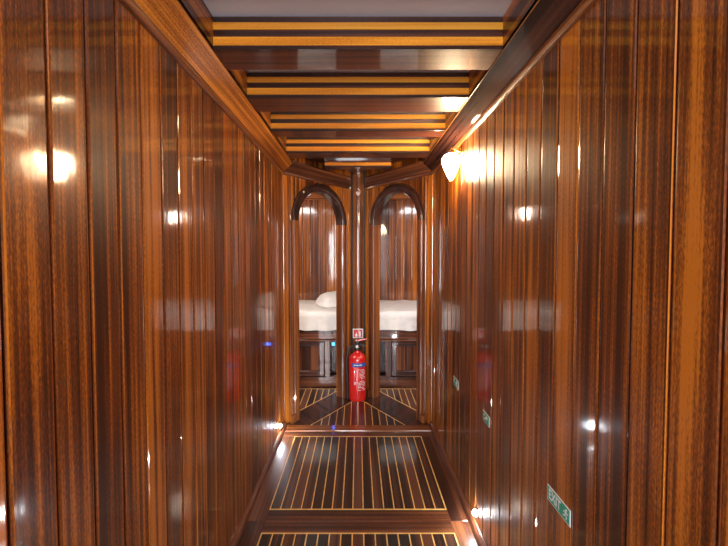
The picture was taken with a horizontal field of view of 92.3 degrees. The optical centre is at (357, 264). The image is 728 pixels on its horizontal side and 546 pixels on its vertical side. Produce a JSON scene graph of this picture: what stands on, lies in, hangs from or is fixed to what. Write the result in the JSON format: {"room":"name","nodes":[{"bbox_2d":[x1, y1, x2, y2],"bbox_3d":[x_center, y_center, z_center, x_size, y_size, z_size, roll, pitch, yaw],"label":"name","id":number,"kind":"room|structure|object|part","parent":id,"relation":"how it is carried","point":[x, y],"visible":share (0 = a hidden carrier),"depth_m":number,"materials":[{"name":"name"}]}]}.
{"room":"ship interior","nodes":[
{"label":"ship interior","id":0,"kind":"room"},
{"bbox_2d":[0,0,283,545],"bbox_3d":[-0.532,0.231,0.317,0.032,1.920,4.220,0,2,0],"label":"wall","id":1,"kind":"structure","parent":0,"point":[142,309],"depth_m":0.78,"materials":[{"name":"brown wood"}]},
{"bbox_2d":[118,0,292,174],"bbox_3d":[-0.478,-0.604,0.292,0.076,0.070,4.220,0,2,0],"label":"trim","id":2,"kind":"structure","parent":1,"relation":"attached to","point":[168,16],"depth_m":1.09,"materials":[{"name":"brown wood"}]},
{"bbox_2d":[177,0,293,162],"bbox_3d":[-0.448,-0.678,0.290,0.016,0.102,4.220,0,2,0],"label":"trim","id":3,"kind":"structure","parent":1,"relation":"attached to","point":[198,9],"depth_m":1.04,"materials":[{"name":"brown wood"}]},
{"bbox_2d":[229,421,286,545],"bbox_3d":[-0.505,1.174,0.341,0.021,0.032,4.210,0,2,0],"label":"baseboard","id":4,"kind":"structure","parent":1,"relation":"attached to","point":[237,536],"depth_m":1.73,"materials":[{"name":"brown wood"}]},
{"bbox_2d":[287,392,350,424],"bbox_3d":[-0.243,1.120,2.774,0.225,0.006,0.850,1,2,34],"label":"trim","id":5,"kind":"structure","parent":1,"relation":"attached to","point":[311,414],"depth_m":2.70,"materials":[{"name":"brown wood"}]},
{"bbox_2d":[283,158,350,423],"bbox_3d":[-0.303,0.158,2.725,0.038,1.920,0.734,1,2,38],"label":"wall","id":6,"kind":"structure","parent":0,"point":[292,186],"depth_m":2.48,"materials":[{"name":"brown wood"}]},
{"bbox_2d":[284,161,351,189],"bbox_3d":[-0.258,-0.677,2.664,0.076,0.072,0.734,1,2,38],"label":"trim","id":7,"kind":"structure","parent":6,"relation":"attached to","point":[297,168],"depth_m":2.60,"materials":[{"name":"brown wood"}]},
{"bbox_2d":[291,183,346,423],"bbox_3d":[-0.296,0.247,2.724,0.082,1.742,0.652,1,2,38],"label":"door frame","id":8,"kind":"structure","parent":6,"relation":"in","point":[324,190],"depth_m":2.70,"materials":[{"name":"brown wood"}]},
{"bbox_2d":[299,200,416,299],"bbox_3d":[0.000,0.121,3.925,2.800,1.920,0.040,0,2,0],"label":"wall","id":9,"kind":"structure","parent":0,"point":[317,220],"depth_m":3.90,"materials":[{"name":"brown wood"}]},
{"bbox_2d":[305,193,326,199],"bbox_3d":[-0.685,-0.776,3.861,1.329,0.119,0.033,0,2,0],"label":"trim","id":10,"kind":"structure","parent":9,"relation":"attached to","point":[314,196],"depth_m":3.86,"materials":[{"name":"brown wood"}]},
{"bbox_2d":[389,193,410,199],"bbox_3d":[0.685,-0.776,3.861,1.329,0.119,0.033,0,2,0],"label":"trim","id":11,"kind":"structure","parent":9,"relation":"attached to","point":[400,196],"depth_m":3.86,"materials":[{"name":"brown wood"}]},
{"bbox_2d":[203,0,512,71],"bbox_3d":[0.000,-0.772,1.052,3.000,0.040,5.850,0,2,0],"label":"ceiling","id":12,"kind":"structure","parent":0,"point":[217,8],"depth_m":1.03,"materials":[{"name":"white paint"}]},
{"bbox_2d":[213,17,502,69],"bbox_3d":[0.000,-0.704,1.118,0.879,0.100,0.121,0,2,0],"label":"ceiling beam","id":13,"kind":"structure","parent":12,"relation":"attached to","point":[241,43],"depth_m":1.06,"materials":[{"name":"brown wood"}]},
{"bbox_2d":[247,72,468,111],"bbox_3d":[0.000,-0.714,1.455,0.879,0.100,0.141,0,2,0],"label":"ceiling beam","id":14,"kind":"structure","parent":12,"relation":"attached to","point":[266,91],"depth_m":1.39,"materials":[{"name":"brown wood"}]},
{"bbox_2d":[271,112,444,136],"bbox_3d":[0.000,-0.725,1.805,0.879,0.100,0.095,0,2,0],"label":"ceiling beam","id":15,"kind":"structure","parent":12,"relation":"attached to","point":[283,124],"depth_m":1.76,"materials":[{"name":"brown wood"}]},
{"bbox_2d":[286,137,429,157],"bbox_3d":[0.000,-0.737,2.202,0.879,0.100,0.116,0,2,0],"label":"ceiling beam","id":16,"kind":"structure","parent":12,"relation":"attached to","point":[296,147],"depth_m":2.15,"materials":[{"name":"brown wood"}]},
{"bbox_2d":[325,159,390,169],"bbox_3d":[0.000,-0.747,2.537,0.476,0.100,0.083,0,2,0],"label":"ceiling beam","id":17,"kind":"structure","parent":12,"relation":"attached to","point":[330,164],"depth_m":2.50,"materials":[{"name":"brown wood"}]},
{"bbox_2d":[300,373,415,388],"bbox_3d":[0.000,1.195,1.112,3.000,0.044,5.850,0,2,0],"label":"floor","id":18,"kind":"structure","parent":0,"point":[331,373],"depth_m":3.16,"materials":[{"name":"brown wood"}]},
{"bbox_2d":[299,330,335,386],"bbox_3d":[-0.679,0.821,3.528,1.312,0.544,0.776,0,2,0],"label":"berth","id":19,"kind":"object","parent":18,"relation":"on","point":[317,356],"visible":0.32,"depth_m":3.16,"materials":[{"name":"brown wood"}]},
{"bbox_3d":[-0.582,0.846,3.171,0.464,0.226,0.012,0,2,0],"label":"door panel","id":20,"kind":"part","parent":19,"relation":"part of","materials":[{"name":"brown wood"}]},
{"bbox_3d":[-0.582,0.715,3.159,0.466,0.035,0.028,0,2,0],"label":"door frame","id":21,"kind":"part","parent":19,"relation":"part of","materials":[{"name":"brown wood"}]},
{"bbox_3d":[-0.582,0.982,3.167,0.466,0.045,0.028,0,2,0],"label":"door frame","id":22,"kind":"part","parent":19,"relation":"part of","materials":[{"name":"brown wood"}]},
{"bbox_2d":[299,300,335,330],"bbox_3d":[-0.680,0.492,3.509,1.311,0.183,0.786,0,2,0],"label":"mattress","id":23,"kind":"object","parent":19,"relation":"on","point":[312,317],"visible":0.16,"depth_m":3.12,"materials":[{"name":"white fabric"}]},
{"bbox_2d":[315,291,335,307],"bbox_3d":[-0.225,0.336,3.512,0.380,0.133,0.400,-1,2,-20],"label":"pillow","id":24,"kind":"object","parent":23,"relation":"on","point":[328,299],"visible":0.52,"depth_m":3.35,"materials":[{"name":"white fabric"}]},
{"bbox_3d":[-0.679,0.617,3.164,1.312,0.115,0.032,0,2,0],"label":"rail","id":25,"kind":"part","parent":19,"relation":"part of","materials":[{"name":"brown wood"}]},
{"bbox_3d":[-0.326,0.851,3.163,0.045,0.308,0.028,0,2,0],"label":"door frame","id":26,"kind":"part","parent":19,"relation":"part of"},
{"bbox_3d":[-0.679,0.840,3.577,1.312,0.324,0.640,0,2,0],"label":"panel","id":27,"kind":"part","parent":19,"relation":"part of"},
{"bbox_2d":[300,389,335,409],"bbox_3d":[-0.625,1.121,2.725,0.956,0.007,0.787,0,2,0],"label":"floor panel","id":28,"kind":"object","parent":18,"relation":"on","point":[308,397],"visible":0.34,"depth_m":2.97,"materials":[{"name":"brown wood"}]},
{"bbox_2d":[346,338,367,401],"bbox_3d":[-0.002,0.858,2.889,0.152,0.508,0.151,1,2,25],"label":"fire extinguisher","id":29,"kind":"object","parent":18,"relation":"on","point":[356,388],"visible":1,"depth_m":2.84,"materials":[{"name":"red metal"}]},
{"bbox_2d":[269,436,446,509],"bbox_3d":[0.000,1.143,1.973,0.834,0.007,0.662,0,2,0],"label":"floor panel","id":30,"kind":"object","parent":18,"relation":"on","point":[319,472],"visible":1,"depth_m":1.89,"materials":[{"name":"brown wood"}]},
{"bbox_2d":[257,533,458,545],"bbox_3d":[0.000,1.172,1.035,0.834,0.007,0.944,0,2,0],"label":"floor panel","id":31,"kind":"object","parent":18,"relation":"on","point":[265,539],"visible":1,"depth_m":1.47,"materials":[{"name":"brown wood"}]},
{"bbox_2d":[311,401,404,424],"bbox_3d":[0.000,1.123,2.650,0.678,0.007,0.414,0,2,0],"label":"floor panel","id":32,"kind":"object","parent":18,"relation":"on","point":[352,413],"visible":0.87,"depth_m":2.57,"materials":[{"name":"brown wood"}]},
{"bbox_2d":[351,172,364,353],"bbox_3d":[0.000,0.149,3.030,0.150,1.920,0.122,0,2,0],"label":"post","id":33,"kind":"object","parent":18,"relation":"on","point":[357,180],"visible":0.54,"depth_m":2.98,"materials":[{"name":"brown wood"}]},
{"bbox_2d":[353,329,362,337],"bbox_3d":[0.000,0.586,2.980,0.088,0.080,0.003,0,2,0],"label":"fire sign","id":34,"kind":"object","parent":33,"relation":"attached to","point":[357,333],"visible":0.98,"depth_m":2.98,"materials":[{"name":"red plastic"}]},
{"bbox_2d":[380,389,415,409],"bbox_3d":[0.625,1.121,2.725,0.956,0.007,0.787,0,2,0],"label":"floor panel","id":35,"kind":"object","parent":18,"relation":"on","point":[407,397],"visible":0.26,"depth_m":2.97,"materials":[{"name":"brown wood"}]},
{"bbox_2d":[380,330,416,386],"bbox_3d":[0.679,0.821,3.528,1.312,0.544,0.776,0,2,0],"label":"berth","id":36,"kind":"object","parent":18,"relation":"on","point":[397,347],"visible":0.35,"depth_m":3.16,"materials":[{"name":"brown wood"}]},
{"bbox_3d":[0.679,0.840,3.577,1.312,0.324,0.640,0,2,0],"label":"panel","id":37,"kind":"part","parent":36,"relation":"part of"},
{"bbox_3d":[0.326,0.851,3.163,0.045,0.308,0.028,0,2,0],"label":"door frame","id":38,"kind":"part","parent":36,"relation":"part of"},
{"bbox_2d":[380,300,416,330],"bbox_3d":[0.680,0.491,3.509,1.310,0.184,0.787,0,2,0],"label":"mattress","id":39,"kind":"object","parent":36,"relation":"on","point":[394,314],"visible":0.27,"depth_m":3.13,"materials":[{"name":"white fabric"}]},
{"bbox_3d":[0.679,0.617,3.164,1.312,0.115,0.032,0,2,0],"label":"rail","id":40,"kind":"part","parent":36,"relation":"part of","materials":[{"name":"brown wood"}]},
{"bbox_3d":[0.582,0.982,3.167,0.466,0.045,0.028,0,2,0],"label":"door frame","id":41,"kind":"part","parent":36,"relation":"part of","materials":[{"name":"brown wood"}]},
{"bbox_3d":[0.582,0.846,3.171,0.464,0.226,0.012,0,2,0],"label":"door panel","id":42,"kind":"part","parent":36,"relation":"part of","materials":[{"name":"brown wood"}]},
{"bbox_3d":[0.582,0.715,3.159,0.466,0.035,0.028,0,2,0],"label":"door frame","id":43,"kind":"part","parent":36,"relation":"part of","materials":[{"name":"brown wood"}]},
{"bbox_2d":[365,158,432,423],"bbox_3d":[0.303,0.158,2.725,0.038,1.920,0.734,-1,2,-38],"label":"wall","id":44,"kind":"structure","parent":0,"point":[423,186],"depth_m":2.48,"materials":[{"name":"brown wood"}]},
{"bbox_2d":[306,158,409,173],"bbox_3d":[0.000,-0.778,2.633,0.880,0.044,0.730,0,2,0],"label":"trim","id":45,"kind":"structure","parent":44,"relation":"attached to","point":[321,160],"depth_m":2.50,"materials":[{"name":"brown wood"}]},
{"bbox_2d":[366,183,424,423],"bbox_3d":[0.296,0.247,2.724,0.082,1.742,0.652,-1,2,-38],"label":"door frame","id":46,"kind":"structure","parent":44,"relation":"in","point":[391,190],"depth_m":2.72,"materials":[{"name":"brown wood"}]},
{"bbox_2d":[364,161,431,189],"bbox_3d":[0.258,-0.677,2.664,0.076,0.072,0.734,-1,2,-38],"label":"trim","id":47,"kind":"structure","parent":44,"relation":"attached to","point":[417,168],"depth_m":2.60,"materials":[{"name":"brown wood"}]},
{"bbox_2d":[422,0,538,162],"bbox_3d":[0.448,-0.678,0.290,0.016,0.102,4.220,0,2,0],"label":"trim","id":48,"kind":"structure","parent":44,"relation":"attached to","point":[517,9],"depth_m":1.04,"materials":[{"name":"brown wood"}]},
{"bbox_2d":[432,0,727,545],"bbox_3d":[0.532,0.231,0.317,0.032,1.920,4.220,0,2,0],"label":"wall","id":49,"kind":"structure","parent":0,"point":[580,230],"depth_m":0.75,"materials":[{"name":"brown wood"}]},
{"bbox_2d":[261,432,454,532],"bbox_3d":[0.000,1.194,0.301,1.031,0.006,4.129,0,2,0],"label":"trim","id":50,"kind":"structure","parent":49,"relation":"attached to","point":[277,521],"depth_m":1.58,"materials":[{"name":"brown wood"}]},
{"bbox_2d":[238,437,477,545],"bbox_3d":[0.000,1.195,0.270,1.031,0.006,4.067,0,2,0],"label":"trim","id":51,"kind":"structure","parent":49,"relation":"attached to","point":[253,529],"depth_m":1.73,"materials":[{"name":"brown wood"}]},
{"bbox_2d":[285,425,430,431],"bbox_3d":[0.000,1.127,2.404,1.030,0.013,0.078,0,2,0],"label":"trim","id":52,"kind":"structure","parent":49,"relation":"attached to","point":[289,428],"depth_m":2.39,"materials":[{"name":"brown wood"}]},
{"bbox_2d":[364,392,428,424],"bbox_3d":[0.243,1.120,2.774,0.225,0.006,0.850,-1,2,-34],"label":"trim","id":53,"kind":"structure","parent":49,"relation":"attached to","point":[404,414],"depth_m":2.70,"materials":[{"name":"brown wood"}]},
{"bbox_2d":[442,144,463,179],"bbox_3d":[0.466,-0.505,1.730,0.098,0.175,0.088,0,2,0],"label":"wall lamp","id":54,"kind":"object","parent":49,"relation":"attached to","point":[450,161],"visible":1,"depth_m":1.71,"materials":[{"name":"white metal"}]},
{"bbox_3d":[0.461,-0.482,1.731,0.088,0.130,0.088,0,2,0],"label":"lamp shade","id":55,"kind":"part","parent":54,"relation":"part of","materials":[{"name":"white glass"}]},
{"bbox_3d":[0.508,-0.557,1.729,0.012,0.070,0.052,0,2,0],"label":"plate","id":56,"kind":"part","parent":54,"relation":"part of","materials":[{"name":"gold metal"}]},
{"bbox_2d":[453,375,457,389],"bbox_3d":[0.514,0.622,1.842,0.003,0.046,0.088,0,2,0],"label":"exit sign","id":57,"kind":"object","parent":49,"relation":"attached to","point":[455,381],"visible":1,"depth_m":1.84,"materials":[{"name":"green plastic"}]},
{"bbox_2d":[429,421,486,545],"bbox_3d":[0.505,1.174,0.341,0.021,0.032,4.210,0,2,0],"label":"baseboard","id":58,"kind":"structure","parent":49,"relation":"attached to","point":[478,536],"depth_m":1.73,"materials":[{"name":"brown wood"}]},
{"bbox_2d":[473,507,477,518],"bbox_3d":[0.506,1.077,1.517,0.017,0.042,0.042,0,2,0],"label":"light","id":59,"kind":"object","parent":49,"relation":"attached to","point":[475,511],"visible":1,"depth_m":1.51,"materials":[{"name":"metal"}]},
{"bbox_2d":[483,410,489,427],"bbox_3d":[0.514,0.618,1.406,0.003,0.042,0.070,0,2,0],"label":"exit sign","id":60,"kind":"object","parent":49,"relation":"attached to","point":[486,418],"visible":1,"depth_m":1.40,"materials":[{"name":"green plastic"}]},
{"bbox_2d":[424,0,597,174],"bbox_3d":[0.478,-0.604,0.292,0.076,0.070,4.220,0,2,0],"label":"trim","id":61,"kind":"structure","parent":49,"relation":"attached to","point":[546,16],"depth_m":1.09,"materials":[{"name":"brown wood"}]},
{"bbox_2d":[547,484,570,527],"bbox_3d":[0.514,0.616,0.899,0.003,0.041,0.102,0,2,0],"label":"exit sign","id":62,"kind":"object","parent":49,"relation":"attached to","point":[559,505],"visible":1,"depth_m":0.89,"materials":[{"name":"green plastic"}]}
]}

